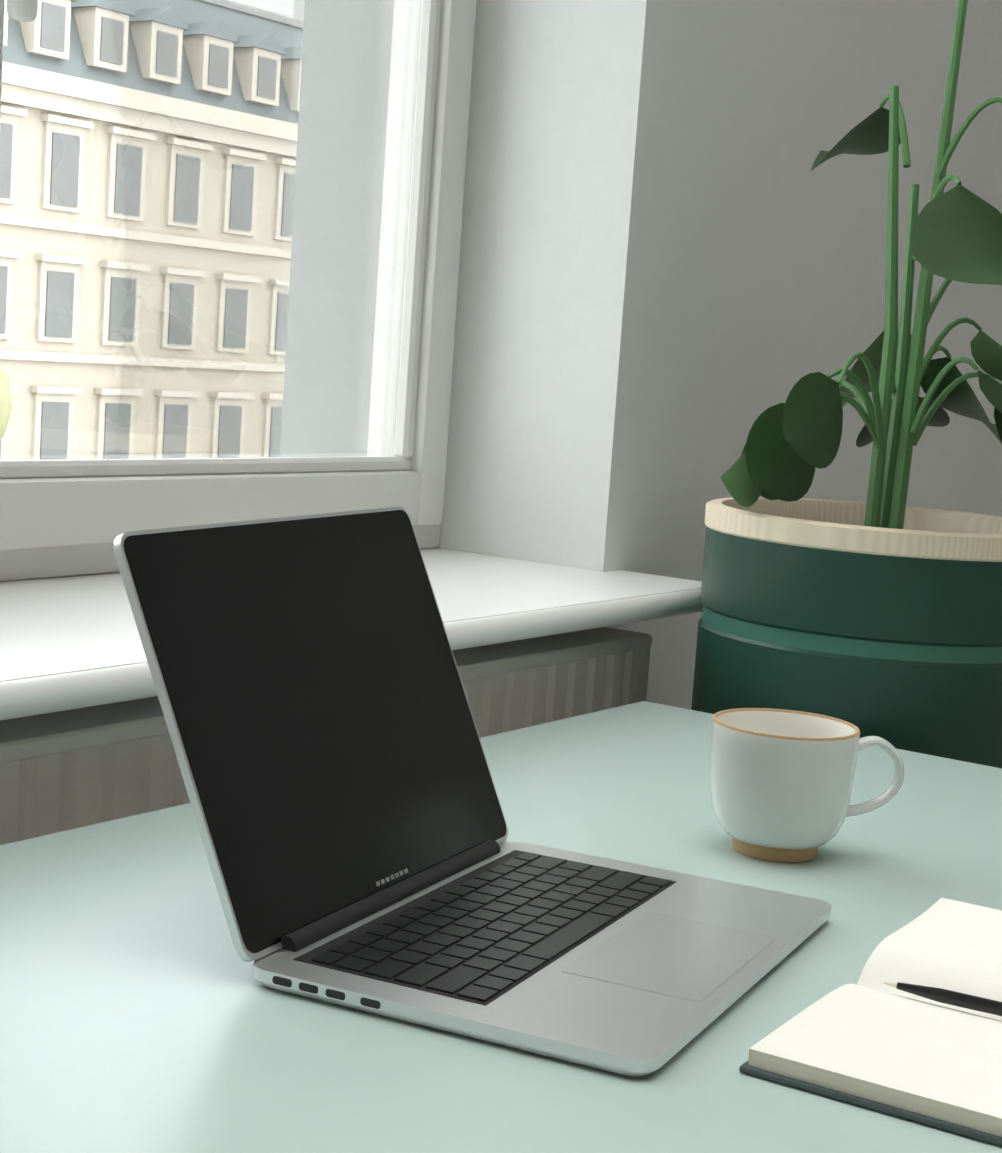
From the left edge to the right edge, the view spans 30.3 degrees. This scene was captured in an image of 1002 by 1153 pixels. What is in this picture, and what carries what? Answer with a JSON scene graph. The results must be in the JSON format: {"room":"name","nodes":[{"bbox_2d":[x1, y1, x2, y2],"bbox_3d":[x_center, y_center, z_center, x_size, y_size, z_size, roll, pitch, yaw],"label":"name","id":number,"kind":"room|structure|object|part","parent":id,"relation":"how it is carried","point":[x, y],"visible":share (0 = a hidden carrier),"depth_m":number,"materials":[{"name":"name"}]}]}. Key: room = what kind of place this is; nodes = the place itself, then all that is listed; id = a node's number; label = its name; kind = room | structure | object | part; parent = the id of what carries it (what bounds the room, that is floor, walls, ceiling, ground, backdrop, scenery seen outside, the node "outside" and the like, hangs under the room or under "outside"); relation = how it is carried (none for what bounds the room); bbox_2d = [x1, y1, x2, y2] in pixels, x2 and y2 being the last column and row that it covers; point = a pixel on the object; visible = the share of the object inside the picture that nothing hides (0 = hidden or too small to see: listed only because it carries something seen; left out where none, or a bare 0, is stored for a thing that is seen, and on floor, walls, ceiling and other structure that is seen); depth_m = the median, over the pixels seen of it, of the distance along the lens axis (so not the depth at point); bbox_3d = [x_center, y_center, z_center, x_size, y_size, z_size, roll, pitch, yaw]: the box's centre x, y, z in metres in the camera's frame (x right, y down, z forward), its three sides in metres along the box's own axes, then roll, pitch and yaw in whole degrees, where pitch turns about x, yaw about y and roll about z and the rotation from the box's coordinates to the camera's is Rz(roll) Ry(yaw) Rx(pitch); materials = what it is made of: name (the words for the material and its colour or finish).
{"room":"office","nodes":[
{"label":"office","id":0,"kind":"room"},
{"bbox_2d":[437,0,1001,709],"bbox_3d":[0.384,-0.599,2.539,0.435,2.700,1.476,9,8,34],"label":"wall","id":1,"kind":"structure","parent":0,"point":[671,270],"depth_m":1.95,"materials":[{"name":"paint"}]},
{"bbox_3d":[1.129,1.131,0.357,4.540,0.100,4.600,9,8,34],"label":"floor","id":2,"kind":"structure","parent":0,"visible":0},
{"bbox_2d":[0,701,1001,1152],"bbox_3d":[-0.072,0.567,0.826,0.698,0.740,1.600,9,8,34],"label":"desk","id":3,"kind":"object","parent":2,"relation":"on","point":[142,1009],"visible":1,"depth_m":0.83,"materials":[{"name":"teal laminate"}]},
{"bbox_2d":[114,507,831,1075],"bbox_3d":[0.000,0.084,0.937,0.286,0.200,0.281,7,8,25],"label":"laptop","id":4,"kind":"object","parent":3,"relation":"on","point":[338,779],"visible":0.98,"depth_m":0.93,"materials":[{"name":"metal"}]},
{"bbox_2d":[710,708,903,861],"bbox_3d":[0.188,0.131,1.146,0.122,0.081,0.090,4,7,-3],"label":"cup","id":5,"kind":"object","parent":3,"relation":"on","point":[781,783],"visible":1,"depth_m":1.11,"materials":[{"name":"ceramic"}]},
{"bbox_2d":[739,897,1001,1145],"bbox_3d":[0.245,0.201,0.844,0.180,0.023,0.256,8,8,31],"label":"notebook","id":6,"kind":"object","parent":3,"relation":"on","point":[871,1040],"visible":0.98,"depth_m":0.81,"materials":[{"name":"beige paper"}]},
{"bbox_2d":[884,982,1001,1015],"bbox_3d":[0.237,0.199,0.841,0.130,0.007,0.007,8,-27,28],"label":"pen","id":7,"kind":"object","parent":6,"relation":"on","point":[971,1002],"visible":1,"depth_m":0.85,"materials":[{"name":"black plastic"}]},
{"bbox_2d":[691,0,1001,767],"bbox_3d":[0.369,0.171,1.708,0.393,1.372,0.438,9,8,34],"label":"potted plant","id":8,"kind":"object","parent":2,"relation":"on","point":[878,613],"visible":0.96,"depth_m":1.57,"materials":[{"name":"green plant"}]},
{"bbox_3d":[-0.491,0.427,1.495,0.435,0.798,1.356,9,8,34],"label":"wall","id":9,"kind":"structure","parent":0,"visible":0},
{"bbox_2d":[0,0,475,581],"bbox_3d":[-0.398,-0.747,1.344,0.144,1.528,1.356,9,8,34],"label":"window","id":10,"kind":"structure","parent":9,"relation":"in","point":[294,180],"depth_m":1.74,"materials":[{"name":"plastic"}]},
{"bbox_3d":[-0.364,-0.485,1.371,0.054,0.146,0.030,9,8,34],"label":"handle","id":11,"kind":"part","parent":10,"relation":"part of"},
{"bbox_2d":[0,627,651,844],"bbox_3d":[-0.250,0.469,1.389,0.087,0.774,1.355,9,8,34],"label":"radiator","id":12,"kind":"object","parent":9,"relation":"attached to","point":[65,770],"visible":0.17,"depth_m":1.26,"materials":[{"name":"metal"}]},
{"bbox_2d":[0,548,702,719],"bbox_3d":[-0.320,0.042,1.344,0.344,0.024,1.431,9,8,34],"label":"sill","id":13,"kind":"structure","parent":9,"relation":"on","point":[70,642],"depth_m":1.49,"materials":[{"name":"white paint"}]},
{"label":"outside","id":14,"kind":"structure","parent":0,"visible":0},
{"bbox_2d":[0,371,11,438],"bbox_3d":[-10.761,2.494,29.963,4.261,15.369,4.712,9,8,34],"label":"tree","id":15,"kind":"object","parent":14,"point":[5,411],"depth_m":29.86,"materials":[{"name":"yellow plant"}]}
]}

